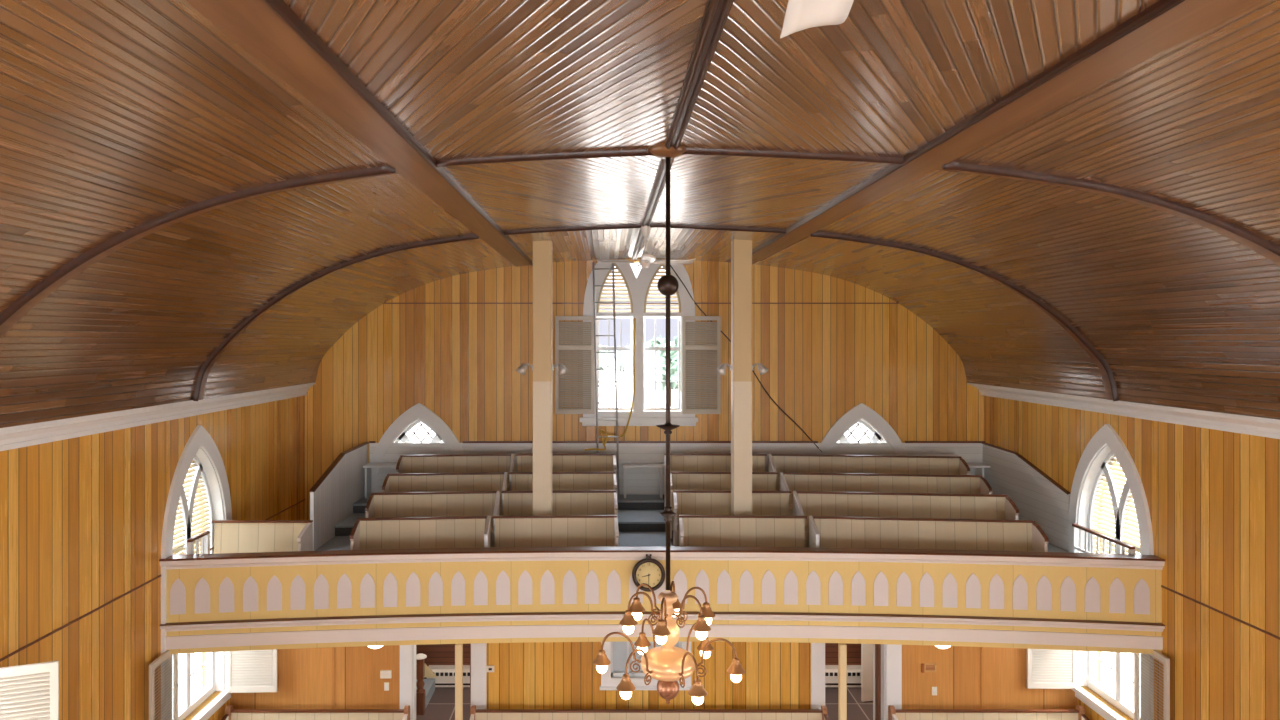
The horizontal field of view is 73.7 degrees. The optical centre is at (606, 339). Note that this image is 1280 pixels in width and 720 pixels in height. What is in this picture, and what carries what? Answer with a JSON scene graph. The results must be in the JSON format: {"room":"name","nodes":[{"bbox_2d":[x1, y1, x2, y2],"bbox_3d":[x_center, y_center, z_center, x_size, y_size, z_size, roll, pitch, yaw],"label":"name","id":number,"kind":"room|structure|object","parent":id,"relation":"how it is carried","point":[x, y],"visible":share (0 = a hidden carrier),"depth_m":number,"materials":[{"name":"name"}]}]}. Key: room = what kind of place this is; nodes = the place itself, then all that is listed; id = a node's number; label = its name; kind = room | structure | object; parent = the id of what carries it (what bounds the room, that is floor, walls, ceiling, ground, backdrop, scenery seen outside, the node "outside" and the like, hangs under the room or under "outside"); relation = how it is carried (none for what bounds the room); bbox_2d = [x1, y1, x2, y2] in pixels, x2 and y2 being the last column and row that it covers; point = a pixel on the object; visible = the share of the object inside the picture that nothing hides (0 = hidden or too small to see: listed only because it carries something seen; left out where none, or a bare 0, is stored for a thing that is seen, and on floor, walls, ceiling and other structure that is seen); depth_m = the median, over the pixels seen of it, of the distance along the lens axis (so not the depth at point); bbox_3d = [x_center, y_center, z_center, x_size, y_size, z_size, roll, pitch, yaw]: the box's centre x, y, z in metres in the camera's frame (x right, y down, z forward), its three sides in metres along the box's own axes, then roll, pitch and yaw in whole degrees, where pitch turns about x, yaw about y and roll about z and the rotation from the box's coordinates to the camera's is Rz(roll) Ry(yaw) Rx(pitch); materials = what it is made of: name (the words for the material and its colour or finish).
{"room":"house of worship","nodes":[
{"label":"house of worship","id":0,"kind":"room"},
{"bbox_2d":[0,396,304,719],"bbox_3d":[-5.250,3.200,2.850,0.300,5.200,23.700,0,0,0],"label":"wall","id":1,"kind":"structure","parent":0,"point":[82,518],"depth_m":8.73,"materials":[{"name":"brown wood"}]},
{"bbox_2d":[0,661,58,719],"bbox_3d":[-4.856,2.941,6.000,0.887,3.759,1.880,0,0,0],"label":"window","id":2,"kind":"structure","parent":1,"relation":"in","point":[29,691],"depth_m":6.79,"materials":[{"name":"white paint"}]},
{"bbox_2d":[0,499,304,661],"bbox_3d":[-5.096,2.690,2.700,0.005,0.024,23.400,0,0,0],"label":"trim","id":3,"kind":"structure","parent":1,"relation":"attached to","point":[153,579],"depth_m":8.36,"materials":[{"name":"brown wood"}]},
{"bbox_2d":[0,382,315,450],"bbox_3d":[-5.008,0.823,2.700,0.184,0.215,23.399,0,0,0],"label":"trim","id":4,"kind":"structure","parent":1,"relation":"attached to","point":[13,437],"depth_m":8.93,"materials":[{"name":"white paint"}]},
{"bbox_2d":[149,425,277,719],"bbox_3d":[-4.845,2.941,10.460,0.910,3.759,2.220,0,0,0],"label":"window","id":5,"kind":"structure","parent":1,"relation":"in","point":[228,672],"depth_m":10.82,"materials":[{"name":"white paint"}]},
{"bbox_2d":[149,650,177,719],"bbox_3d":[-5.027,4.120,9.681,0.036,1.120,0.660,0,0,-4],"label":"shutter","id":6,"kind":"object","parent":5,"relation":"attached to","point":[168,662],"depth_m":9.75,"materials":[{"name":"beige paint"}]},
{"bbox_2d":[226,649,277,692],"bbox_3d":[-4.720,4.140,11.341,0.660,1.080,0.036,0,0,-2],"label":"shutter","id":7,"kind":"object","parent":5,"relation":"attached to","point":[250,671],"depth_m":11.33,"materials":[{"name":"beige paint"}]},
{"bbox_2d":[309,442,368,550],"bbox_3d":[-4.055,2.513,13.054,0.074,1.574,2.692,0,0,0],"label":"wall stair partition","id":8,"kind":"structure","parent":0,"point":[333,496],"depth_m":12.75,"materials":[{"name":"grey wood"}]},
{"bbox_2d":[315,496,368,550],"bbox_3d":[-3.640,2.910,12.201,0.780,0.620,4.438,0,0,0],"label":"steps","id":9,"kind":"structure","parent":0,"point":[341,540],"depth_m":12.65,"materials":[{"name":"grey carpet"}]},
{"bbox_2d":[212,520,312,553],"bbox_3d":[-4.418,2.752,10.735,1.284,0.875,0.470,0,0,0],"label":"pew","id":10,"kind":"object","parent":9,"relation":"on","point":[230,536],"visible":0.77,"depth_m":10.91,"materials":[{"name":"brown wood"}]},
{"bbox_2d":[363,463,396,497],"bbox_3d":[-3.575,2.330,14.125,0.850,0.540,0.310,0,0,0],"label":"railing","id":11,"kind":"object","parent":9,"relation":"on","point":[368,466],"visible":0.54,"depth_m":14.05,"materials":[{"name":"white paint"}]},
{"bbox_2d":[0,0,1279,427],"bbox_3d":[0.580,-0.355,2.700,11.000,2.150,23.400,0,0,0],"label":"ceiling","id":12,"kind":"structure","parent":0,"point":[117,116],"depth_m":5.80,"materials":[{"name":"brown wood"}]},
{"bbox_2d":[0,166,399,338],"bbox_3d":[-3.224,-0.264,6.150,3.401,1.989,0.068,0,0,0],"label":"trim","id":13,"kind":"structure","parent":12,"relation":"attached to","point":[64,270],"depth_m":6.12,"materials":[{"name":"brown wood"}]},
{"bbox_2d":[193,235,478,400],"bbox_3d":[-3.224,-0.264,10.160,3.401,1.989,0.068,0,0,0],"label":"trim","id":14,"kind":"structure","parent":12,"relation":"attached to","point":[262,309],"depth_m":10.13,"materials":[{"name":"brown wood"}]},
{"bbox_2d":[503,224,785,234],"bbox_3d":[0.450,-1.314,10.160,3.401,0.141,0.056,0,0,0],"label":"trim","id":15,"kind":"structure","parent":12,"relation":"attached to","point":[638,225],"depth_m":10.14,"materials":[{"name":"brown wood"}]},
{"bbox_2d":[596,225,695,267],"bbox_3d":[0.460,-1.111,10.180,0.926,0.497,0.926,0,0,44],"label":"ceiling fan","id":16,"kind":"object","parent":12,"relation":"hanging from","point":[646,259],"visible":0.98,"depth_m":10.14,"materials":[{"name":"white metal"}]},
{"bbox_2d":[648,145,685,158],"bbox_3d":[0.430,-1.350,6.150,0.280,0.070,0.280,0,0,0],"label":"ceiling medallion","id":17,"kind":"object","parent":12,"relation":"attached to","point":[661,151],"depth_m":6.07,"materials":[{"name":"brown wood"}]},
{"bbox_2d":[593,157,744,704],"bbox_3d":[0.440,0.627,6.150,1.101,4.005,0.971,0,0,10],"label":"chandelier","id":18,"kind":"object","parent":12,"relation":"hanging from","point":[669,664],"visible":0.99,"depth_m":6.10,"materials":[{"name":"brown metal"}]},
{"bbox_2d":[436,148,902,166],"bbox_3d":[0.450,-1.314,6.150,3.401,0.141,0.056,0,0,0],"label":"trim","id":19,"kind":"structure","parent":12,"relation":"attached to","point":[698,151],"depth_m":6.13,"materials":[{"name":"brown wood"}]},
{"bbox_2d":[780,0,853,38],"bbox_3d":[0.405,-1.029,1.650,1.103,0.662,1.022,0,0,0],"label":"ceiling fan","id":20,"kind":"object","parent":12,"relation":"hanging from","point":[800,15],"visible":1,"depth_m":2.01,"materials":[{"name":"white ceramic"}]},
{"bbox_2d":[809,232,1118,400],"bbox_3d":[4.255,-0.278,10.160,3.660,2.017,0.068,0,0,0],"label":"trim","id":21,"kind":"structure","parent":12,"relation":"attached to","point":[1033,298],"depth_m":10.13,"materials":[{"name":"brown wood"}]},
{"bbox_2d":[936,162,1279,265],"bbox_3d":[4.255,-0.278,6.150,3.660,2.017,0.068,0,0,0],"label":"trim","id":22,"kind":"structure","parent":12,"relation":"attached to","point":[1266,244],"depth_m":6.12,"materials":[{"name":"brown wood"}]},
{"bbox_2d":[416,687,872,719],"bbox_3d":[0.630,5.850,13.125,12.060,0.100,3.150,0,0,0],"label":"floor","id":23,"kind":"structure","parent":0,"point":[441,706],"depth_m":13.54,"materials":[{"name":"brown tile"}]},
{"bbox_2d":[416,653,426,714],"bbox_3d":[-2.900,5.338,13.250,0.200,0.925,0.200,0,0,0],"label":"newel post","id":24,"kind":"object","parent":23,"relation":"on","point":[420,658],"visible":0.94,"depth_m":13.19,"materials":[{"name":"brown wood"}]},
{"bbox_2d":[416,664,436,708],"bbox_3d":[-3.460,5.350,13.745,1.280,0.900,0.890,0,0,0],"label":"staircase","id":25,"kind":"structure","parent":23,"relation":"on","point":[429,686],"depth_m":13.96,"materials":[{"name":"white wood"}]},
{"bbox_2d":[861,644,872,701],"bbox_3d":[4.470,4.780,13.706,0.799,2.000,0.100,0,0,-14],"label":"door","id":26,"kind":"structure","parent":23,"relation":"on","point":[866,649],"depth_m":13.64,"materials":[{"name":"white paint"}]},
{"bbox_2d":[617,494,671,546],"bbox_3d":[0.530,2.910,12.338,0.780,0.620,4.163,0,0,0],"label":"steps","id":27,"kind":"structure","parent":0,"point":[640,520],"depth_m":13.00,"materials":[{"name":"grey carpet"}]},
{"bbox_2d":[623,464,663,497],"bbox_3d":[0.630,2.335,14.125,0.740,0.530,0.310,0,0,0],"label":"bench","id":28,"kind":"object","parent":27,"relation":"on","point":[661,466],"visible":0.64,"depth_m":14.02,"materials":[{"name":"white paint"}]},
{"bbox_2d":[305,258,984,678],"bbox_3d":[0.630,2.210,14.525,11.460,7.180,0.350,0,0,0],"label":"wall","id":29,"kind":"structure","parent":0,"point":[460,362],"depth_m":14.40,"materials":[{"name":"brown wood"}]},
{"bbox_2d":[185,0,530,266],"bbox_3d":[-1.405,-1.269,2.695,0.272,0.067,23.390,0,0,0],"label":"ceiling beam","id":30,"kind":"structure","parent":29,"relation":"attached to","point":[254,25],"depth_m":4.32,"materials":[{"name":"brown wood"}]},
{"bbox_2d":[263,0,532,265],"bbox_3d":[-1.250,-1.265,2.695,0.048,0.052,23.390,0,0,0],"label":"trim","id":31,"kind":"structure","parent":29,"relation":"attached to","point":[280,7],"depth_m":4.33,"materials":[{"name":"brown wood"}]},
{"bbox_2d":[370,403,463,491],"bbox_3d":[-3.170,1.811,14.477,1.760,1.499,0.245,0,0,0],"label":"window","id":32,"kind":"structure","parent":29,"relation":"in","point":[397,431],"depth_m":14.35,"materials":[{"name":"white paint"}]},
{"bbox_2d":[427,665,469,686],"bbox_3d":[-2.100,5.630,14.278,1.800,0.300,0.204,0,0,0],"label":"baseboard heater","id":33,"kind":"object","parent":29,"relation":"attached to","point":[445,674],"visible":0.29,"depth_m":14.19,"materials":[{"name":"white metal"}]},
{"bbox_2d":[555,260,720,425],"bbox_3d":[0.518,0.048,14.417,2.768,2.805,0.286,0,0,0],"label":"window","id":34,"kind":"structure","parent":29,"relation":"in","point":[638,289],"depth_m":14.34,"materials":[{"name":"white paint"}]},
{"bbox_2d":[555,316,594,413],"bbox_3d":[-0.538,0.420,14.309,0.659,1.640,0.036,0,0,-3],"label":"shutter","id":35,"kind":"object","parent":34,"relation":"attached to","point":[584,341],"depth_m":14.30,"materials":[{"name":"beige paint"}]},
{"bbox_2d":[585,318,635,450],"bbox_3d":[0.076,0.714,14.045,0.964,2.166,0.149,0,0,-34],"label":"extension cord","id":36,"kind":"object","parent":34,"relation":"hanging from","point":[601,430],"visible":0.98,"depth_m":14.27,"materials":[{"name":"yellow rubber"}]},
{"bbox_2d":[682,316,720,413],"bbox_3d":[1.583,0.420,14.309,0.639,1.640,0.036,0,0,3],"label":"shutter","id":37,"kind":"object","parent":34,"relation":"attached to","point":[692,341],"depth_m":14.30,"materials":[{"name":"beige paint"}]},
{"bbox_2d":[384,303,898,303],"bbox_3d":[0.575,-0.620,14.397,9.850,0.020,0.004,0,0,0],"label":"trim","id":38,"kind":"structure","parent":29,"relation":"attached to","point":[384,303],"depth_m":14.40,"materials":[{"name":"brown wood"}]},
{"bbox_2d":[631,0,733,259],"bbox_3d":[0.460,-1.366,2.695,0.101,0.043,23.390,0,0,0],"label":"trim","id":39,"kind":"structure","parent":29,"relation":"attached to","point":[716,13],"depth_m":4.54,"materials":[{"name":"brown wood"}]},
{"bbox_2d":[670,265,821,451],"bbox_3d":[2.321,0.288,14.366,2.610,3.206,0.075,0,0,-1],"label":"cable","id":40,"kind":"object","parent":29,"relation":"attached to","point":[670,265],"visible":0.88,"depth_m":14.37,"materials":[{"name":"brown metal"}]},
{"bbox_2d":[825,665,860,686],"bbox_3d":[3.700,5.630,14.278,2.400,0.300,0.204,0,0,0],"label":"baseboard heater","id":41,"kind":"object","parent":29,"relation":"attached to","point":[831,671],"visible":0.22,"depth_m":14.19,"materials":[{"name":"white metal"}]},
{"bbox_2d":[816,403,907,455],"bbox_3d":[4.290,1.811,14.477,1.760,1.499,0.245,0,0,0],"label":"window","id":42,"kind":"structure","parent":29,"relation":"in","point":[882,431],"depth_m":14.35,"materials":[{"name":"white paint"}]},
{"bbox_2d":[752,0,1185,254],"bbox_3d":[2.150,-1.286,2.695,0.048,0.052,23.390,0,0,0],"label":"trim","id":43,"kind":"structure","parent":29,"relation":"attached to","point":[1157,9],"depth_m":4.38,"materials":[{"name":"brown wood"}]},
{"bbox_2d":[752,0,1261,264],"bbox_3d":[2.305,-1.294,2.695,0.272,0.062,23.390,0,0,0],"label":"ceiling beam","id":44,"kind":"structure","parent":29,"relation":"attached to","point":[1190,18],"depth_m":4.39,"materials":[{"name":"brown wood"}]},
{"bbox_2d":[230,642,1076,719],"bbox_3d":[0.630,4.650,11.614,11.460,2.300,0.152,0,0,0],"label":"wall","id":45,"kind":"structure","parent":0,"point":[530,675],"depth_m":11.54,"materials":[{"name":"brown wood"}]},
{"bbox_2d":[332,647,334,708],"bbox_3d":[-3.700,4.700,11.533,0.040,2.200,0.010,0,0,0],"label":"trim","id":46,"kind":"structure","parent":45,"relation":"attached to","point":[333,648],"depth_m":11.53,"materials":[{"name":"orange wood"}]},
{"bbox_2d":[380,670,391,677],"bbox_3d":[-2.986,4.516,11.522,0.150,0.105,0.032,0,0,0],"label":"control box","id":47,"kind":"object","parent":45,"relation":"attached to","point":[383,673],"visible":1,"depth_m":11.51,"materials":[{"name":"beige plastic"}]},
{"bbox_2d":[384,682,388,690],"bbox_3d":[-2.979,4.685,11.529,0.065,0.110,0.018,0,0,0],"label":"light switch","id":48,"kind":"object","parent":45,"relation":"attached to","point":[386,684],"visible":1,"depth_m":11.53,"materials":[{"name":"beige plastic"}]},
{"bbox_2d":[400,643,486,719],"bbox_3d":[-2.215,4.710,11.908,1.170,2.180,0.785,0,0,0],"label":"door frame","id":49,"kind":"structure","parent":45,"relation":"in","point":[478,651],"depth_m":11.51,"materials":[{"name":"white paint"}]},
{"bbox_2d":[486,665,493,671],"bbox_3d":[-1.577,4.441,11.522,0.110,0.085,0.032,0,0,0],"label":"thermostat","id":50,"kind":"object","parent":45,"relation":"attached to","point":[489,668],"visible":1,"depth_m":11.51,"materials":[{"name":"beige plastic"}]},
{"bbox_2d":[600,642,691,689],"bbox_3d":[0.530,4.170,11.582,1.260,1.100,0.185,0,0,0],"label":"window","id":51,"kind":"structure","parent":45,"relation":"in","point":[618,653],"depth_m":11.58,"materials":[{"name":"white glass"}]},
{"bbox_2d":[613,642,678,671],"bbox_3d":[0.530,4.185,11.670,1.060,0.850,0.010,0,0,0],"label":"blind","id":52,"kind":"object","parent":51,"relation":"attached to","point":[619,648],"depth_m":11.66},
{"bbox_2d":[811,643,901,719],"bbox_3d":[3.370,4.710,11.703,1.220,2.180,0.375,0,0,0],"label":"door frame","id":53,"kind":"structure","parent":45,"relation":"in","point":[893,653],"depth_m":11.51,"materials":[{"name":"white paint"}]},
{"bbox_2d":[921,663,936,672],"bbox_3d":[4.349,4.428,11.519,0.205,0.120,0.038,0,0,0],"label":"picture frame","id":54,"kind":"object","parent":45,"relation":"attached to","point":[926,667],"visible":1,"depth_m":11.52,"materials":[{"name":"brown wood"}]},
{"bbox_2d":[926,665,934,669],"bbox_3d":[4.367,4.428,11.534,0.128,0.080,0.005,0,0,0],"label":"picture","id":55,"kind":"object","parent":54,"relation":"attached to","point":[928,667],"depth_m":11.53},
{"bbox_2d":[932,687,936,694],"bbox_3d":[4.428,4.746,11.529,0.070,0.115,0.018,0,0,0],"label":"light switch","id":56,"kind":"object","parent":45,"relation":"attached to","point":[934,689],"visible":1,"depth_m":11.53,"materials":[{"name":"beige plastic"}]},
{"bbox_2d":[981,647,983,708],"bbox_3d":[5.080,4.700,11.533,0.040,2.200,0.010,0,0,0],"label":"trim","id":57,"kind":"structure","parent":45,"relation":"attached to","point":[982,648],"depth_m":11.53,"materials":[{"name":"orange wood"}]},
{"bbox_2d":[663,494,672,545],"bbox_3d":[3.300,2.910,12.177,4.760,0.620,4.486,0,0,0],"label":"floor","id":58,"kind":"structure","parent":0,"point":[671,539],"depth_m":12.48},
{"bbox_2d":[159,546,1165,653],"bbox_3d":[0.630,3.053,10.025,11.460,1.106,0.630,0,0,0],"label":"parapet","id":59,"kind":"object","parent":58,"relation":"attached to","point":[222,602],"visible":0.98,"depth_m":10.07,"materials":[{"name":"yellow wood"}]},
{"bbox_2d":[632,554,664,591],"bbox_3d":[0.495,2.764,10.141,0.396,0.443,0.093,0,0,0],"label":"clock","id":60,"kind":"object","parent":59,"relation":"attached to","point":[650,571],"visible":0.95,"depth_m":10.11,"materials":[{"name":"black paint"}]},
{"bbox_2d":[664,453,766,509],"bbox_3d":[1.745,2.294,13.574,1.650,0.912,0.470,0,0,2],"label":"pew","id":61,"kind":"object","parent":58,"relation":"on","point":[679,462],"visible":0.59,"depth_m":13.76,"materials":[{"name":"brown wood"}]},
{"bbox_2d":[670,472,777,537],"bbox_3d":[1.745,2.450,12.674,1.650,0.910,0.470,0,0,2],"label":"pew","id":62,"kind":"object","parent":58,"relation":"on","point":[761,481],"visible":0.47,"depth_m":12.86,"materials":[{"name":"brown wood"}]},
{"bbox_2d":[673,490,790,545],"bbox_3d":[1.745,2.578,11.754,1.650,0.925,0.470,0,0,2],"label":"pew","id":63,"kind":"object","parent":58,"relation":"on","point":[685,502],"visible":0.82,"depth_m":11.94,"materials":[{"name":"brown wood"}]},
{"bbox_2d":[731,239,751,514],"bbox_3d":[1.800,0.852,11.420,0.256,4.376,0.240,0,0,0],"label":"column","id":64,"kind":"structure","parent":58,"relation":"on","point":[741,250],"depth_m":11.30,"materials":[{"name":"paint"}]},
{"bbox_2d":[716,363,731,374],"bbox_3d":[1.574,0.389,11.354,0.243,0.159,0.129,0,0,-18],"label":"spotlight","id":65,"kind":"object","parent":64,"relation":"attached to","point":[721,370],"visible":1,"depth_m":11.35,"materials":[{"name":"silver metal"}]},
{"bbox_2d":[752,363,767,374],"bbox_3d":[2.026,0.389,11.354,0.243,0.159,0.129,0,0,18],"label":"spotlight","id":66,"kind":"object","parent":64,"relation":"attached to","point":[762,369],"visible":0.93,"depth_m":11.33,"materials":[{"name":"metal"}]},
{"bbox_2d":[679,515,806,546],"bbox_3d":[1.745,2.729,10.804,1.650,0.922,0.470,0,0,2],"label":"pew","id":67,"kind":"object","parent":58,"relation":"on","point":[694,530],"visible":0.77,"depth_m":10.99,"materials":[{"name":"brown wood"}]},
{"bbox_2d":[768,454,969,490],"bbox_3d":[4.054,2.292,13.186,2.999,0.916,0.890,0,0,6],"label":"pew","id":68,"kind":"object","parent":58,"relation":"on","point":[802,463],"visible":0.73,"depth_m":13.57,"materials":[{"name":"brown wood"}]},
{"bbox_2d":[780,472,992,515],"bbox_3d":[4.024,2.448,12.290,2.939,0.914,0.890,0,0,6],"label":"pew","id":69,"kind":"object","parent":58,"relation":"on","point":[790,481],"visible":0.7,"depth_m":12.67,"materials":[{"name":"brown wood"}]},
{"bbox_2d":[793,491,1019,546],"bbox_3d":[3.995,2.575,11.375,2.878,0.929,0.890,0,0,6],"label":"pew","id":70,"kind":"object","parent":58,"relation":"on","point":[806,503],"visible":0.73,"depth_m":11.75,"materials":[{"name":"brown wood"}]},
{"bbox_2d":[809,516,1048,551],"bbox_3d":[3.959,2.727,10.566,2.777,0.926,0.620,0,0,6],"label":"pew","id":71,"kind":"object","parent":58,"relation":"on","point":[824,531],"visible":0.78,"depth_m":10.81,"materials":[{"name":"brown wood"}]},
{"bbox_2d":[982,443,1070,551],"bbox_3d":[6.335,2.462,13.044,0.050,1.475,2.712,0,0,0],"label":"wall","id":72,"kind":"structure","parent":0,"point":[1039,498],"depth_m":12.74,"materials":[{"name":"white wood"}]},
{"bbox_2d":[1019,519,1068,552],"bbox_3d":[6.020,2.910,12.130,0.680,0.620,4.580,0,0,0],"label":"steps","id":73,"kind":"structure","parent":0,"point":[1051,548],"depth_m":11.83,"materials":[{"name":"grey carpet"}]},
{"bbox_2d":[967,463,989,476],"bbox_3d":[6.000,2.330,14.125,0.560,0.540,0.310,0,0,0],"label":"bench","id":74,"kind":"object","parent":73,"relation":"on","point":[979,467],"visible":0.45,"depth_m":14.03,"materials":[{"name":"white paint"}]},
{"bbox_2d":[984,396,1279,719],"bbox_3d":[6.510,3.200,2.850,0.300,5.200,23.700,0,0,0],"label":"wall","id":75,"kind":"structure","parent":0,"point":[1213,496],"depth_m":9.14,"materials":[{"name":"brown wood"}]},
{"bbox_2d":[1026,424,1169,719],"bbox_3d":[6.105,2.941,10.630,0.910,3.759,2.220,0,0,0],"label":"window","id":76,"kind":"structure","parent":75,"relation":"in","point":[1045,668],"depth_m":10.96,"materials":[{"name":"white paint"}]},
{"bbox_2d":[1026,649,1076,688],"bbox_3d":[5.980,4.140,11.466,0.660,1.080,0.036,0,0,1],"label":"shutter","id":77,"kind":"object","parent":76,"relation":"attached to","point":[1045,668],"depth_m":11.45,"materials":[{"name":"beige paint"}]},
{"bbox_2d":[1134,650,1169,719],"bbox_3d":[6.287,4.120,9.851,0.036,1.120,0.660,0,0,4],"label":"shutter","id":78,"kind":"object","parent":76,"relation":"attached to","point":[1144,664],"depth_m":9.93,"materials":[{"name":"beige paint"}]},
{"bbox_2d":[967,383,1279,438],"bbox_3d":[6.220,0.823,2.700,0.280,0.215,23.399,0,0,0],"label":"trim","id":79,"kind":"structure","parent":75,"relation":"attached to","point":[1250,425],"depth_m":9.79,"materials":[{"name":"white paint"}]},
{"bbox_2d":[1161,585,1279,639],"bbox_3d":[6.356,2.820,2.700,0.005,0.024,23.400,0,0,0],"label":"trim","id":80,"kind":"structure","parent":75,"relation":"attached to","point":[1162,586],"depth_m":8.80,"materials":[{"name":"brown wood"}]},
{"bbox_3d":[0.630,5.850,1.125,12.060,0.100,20.850,0,0,0],"label":"floor","id":81,"kind":"structure","parent":0,"visible":0},
{"bbox_2d":[222,705,409,719],"bbox_3d":[-3.810,5.311,11.065,2.400,0.977,0.490,0,0,0],"label":"pew","id":82,"kind":"object","parent":81,"relation":"on","point":[230,713],"visible":1,"depth_m":11.25,"materials":[{"name":"brown wood"}]},
{"bbox_2d":[455,644,462,719],"bbox_3d":[-1.760,4.706,10.140,0.140,2.188,0.140,0,0,0],"label":"post","id":83,"kind":"object","parent":81,"relation":"on","point":[458,647],"visible":1,"depth_m":10.10,"materials":[{"name":"beige paint"}]},
{"bbox_2d":[470,705,828,719],"bbox_3d":[0.550,5.311,11.065,4.680,0.977,0.490,0,0,0],"label":"pew","id":84,"kind":"object","parent":81,"relation":"on","point":[476,714],"visible":1,"depth_m":11.25,"materials":[{"name":"brown wood"}]},
{"bbox_2d":[838,643,846,719],"bbox_3d":[2.800,4.706,10.140,0.140,2.188,0.140,0,0,0],"label":"post","id":85,"kind":"object","parent":81,"relation":"on","point":[842,647],"visible":1,"depth_m":10.10,"materials":[{"name":"beige paint"}]},
{"bbox_2d":[888,705,1088,719],"bbox_3d":[5.000,5.311,11.065,2.540,0.977,0.490,0,0,0],"label":"pew","id":86,"kind":"object","parent":81,"relation":"on","point":[1078,713],"visible":1,"depth_m":11.25,"materials":[{"name":"brown wood"}]},
{"bbox_3d":[-1.555,2.910,12.244,3.390,0.620,4.353,0,0,0],"label":"floor","id":87,"kind":"structure","parent":0,"visible":0},
{"bbox_2d":[350,516,489,549],"bbox_3d":[-2.317,2.727,10.635,1.680,0.926,0.620,0,0,-5],"label":"pew","id":88,"kind":"object","parent":87,"relation":"on","point":[449,531],"visible":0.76,"depth_m":10.88,"materials":[{"name":"brown wood"}]},
{"bbox_2d":[365,491,499,547],"bbox_3d":[-2.346,2.575,11.446,1.760,0.929,0.890,0,0,-5],"label":"pew","id":89,"kind":"object","parent":87,"relation":"on","point":[460,503],"visible":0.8,"depth_m":11.83,"materials":[{"name":"brown wood"}]},
{"bbox_2d":[382,472,506,515],"bbox_3d":[-2.356,2.448,12.365,1.780,0.914,0.890,0,0,-5],"label":"pew","id":90,"kind":"object","parent":87,"relation":"on","point":[483,481],"visible":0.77,"depth_m":12.75,"materials":[{"name":"brown wood"}]},
{"bbox_2d":[396,454,513,490],"bbox_3d":[-2.366,2.292,13.264,1.800,0.916,0.890,0,0,-5],"label":"pew","id":91,"kind":"object","parent":87,"relation":"on","point":[453,463],"visible":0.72,"depth_m":13.65,"materials":[{"name":"brown wood"}]},
{"bbox_2d":[533,240,551,514],"bbox_3d":[-0.862,0.858,11.420,0.256,4.364,0.240,0,0,0],"label":"column","id":92,"kind":"structure","parent":87,"relation":"on","point":[542,250],"depth_m":11.30,"materials":[{"name":"paint"}]},
{"bbox_2d":[516,363,532,374],"bbox_3d":[-1.088,0.389,11.354,0.243,0.159,0.129,0,0,-18],"label":"spotlight","id":93,"kind":"object","parent":92,"relation":"attached to","point":[521,369],"visible":0.98,"depth_m":11.34,"materials":[{"name":"silver metal"}]},
{"bbox_2d":[552,363,567,374],"bbox_3d":[-0.636,0.389,11.354,0.243,0.159,0.129,0,0,18],"label":"spotlight","id":94,"kind":"object","parent":92,"relation":"attached to","point":[562,369],"visible":1,"depth_m":11.34,"materials":[{"name":"silver metal"}]},
{"bbox_2d":[492,515,618,546],"bbox_3d":[-0.665,2.729,10.806,1.610,0.922,0.470,0,0,-2],"label":"pew","id":95,"kind":"object","parent":87,"relation":"on","point":[532,530],"visible":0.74,"depth_m":10.99,"materials":[{"name":"brown wood"}]},
{"bbox_2d":[501,490,617,517],"bbox_3d":[-0.665,2.578,11.755,1.610,0.925,0.470,0,0,-2],"label":"pew","id":96,"kind":"object","parent":87,"relation":"on","point":[567,502],"visible":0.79,"depth_m":11.94,"materials":[{"name":"brown wood"}]},
{"bbox_2d":[509,472,616,491],"bbox_3d":[-0.665,2.450,12.675,1.610,0.910,0.470,0,0,-2],"label":"pew","id":97,"kind":"object","parent":87,"relation":"on","point":[520,481],"visible":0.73,"depth_m":12.86,"materials":[{"name":"brown wood"}]},
{"bbox_2d":[515,453,615,471],"bbox_3d":[-0.665,2.294,13.575,1.610,0.912,0.470,0,0,-2],"label":"pew","id":98,"kind":"object","parent":87,"relation":"on","point":[584,462],"visible":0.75,"depth_m":13.76,"materials":[{"name":"brown wood"}]},
{"bbox_2d":[593,262,619,498],"bbox_3d":[-0.015,0.650,14.078,0.452,3.903,0.316,0,0,0],"label":"ladder","id":99,"kind":"object","parent":87,"relation":"on","point":[594,268],"visible":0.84,"depth_m":14.08,"materials":[{"name":"metal"}]},
{"label":"outside","id":100,"kind":"structure","parent":0,"visible":0},
{"bbox_2d":[173,360,1139,708],"bbox_3d":[0.000,7.000,0.000,600.000,0.001,600.000,0,0,0],"label":"ground","id":101,"kind":"structure","parent":100,"point":[421,433],"depth_m":63.18,"materials":[{"name":"white"}]},
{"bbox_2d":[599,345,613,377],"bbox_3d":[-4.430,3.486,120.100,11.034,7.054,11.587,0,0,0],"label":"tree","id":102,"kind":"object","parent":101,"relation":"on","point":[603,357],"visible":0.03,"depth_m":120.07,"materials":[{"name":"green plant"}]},
{"bbox_2d":[614,334,677,406],"bbox_3d":[6.351,3.111,90.210,11.168,7.803,11.213,0,0,0],"label":"tree","id":103,"kind":"object","parent":101,"relation":"on","point":[660,342],"visible":0.26,"depth_m":87.45,"materials":[{"name":"green plant"}]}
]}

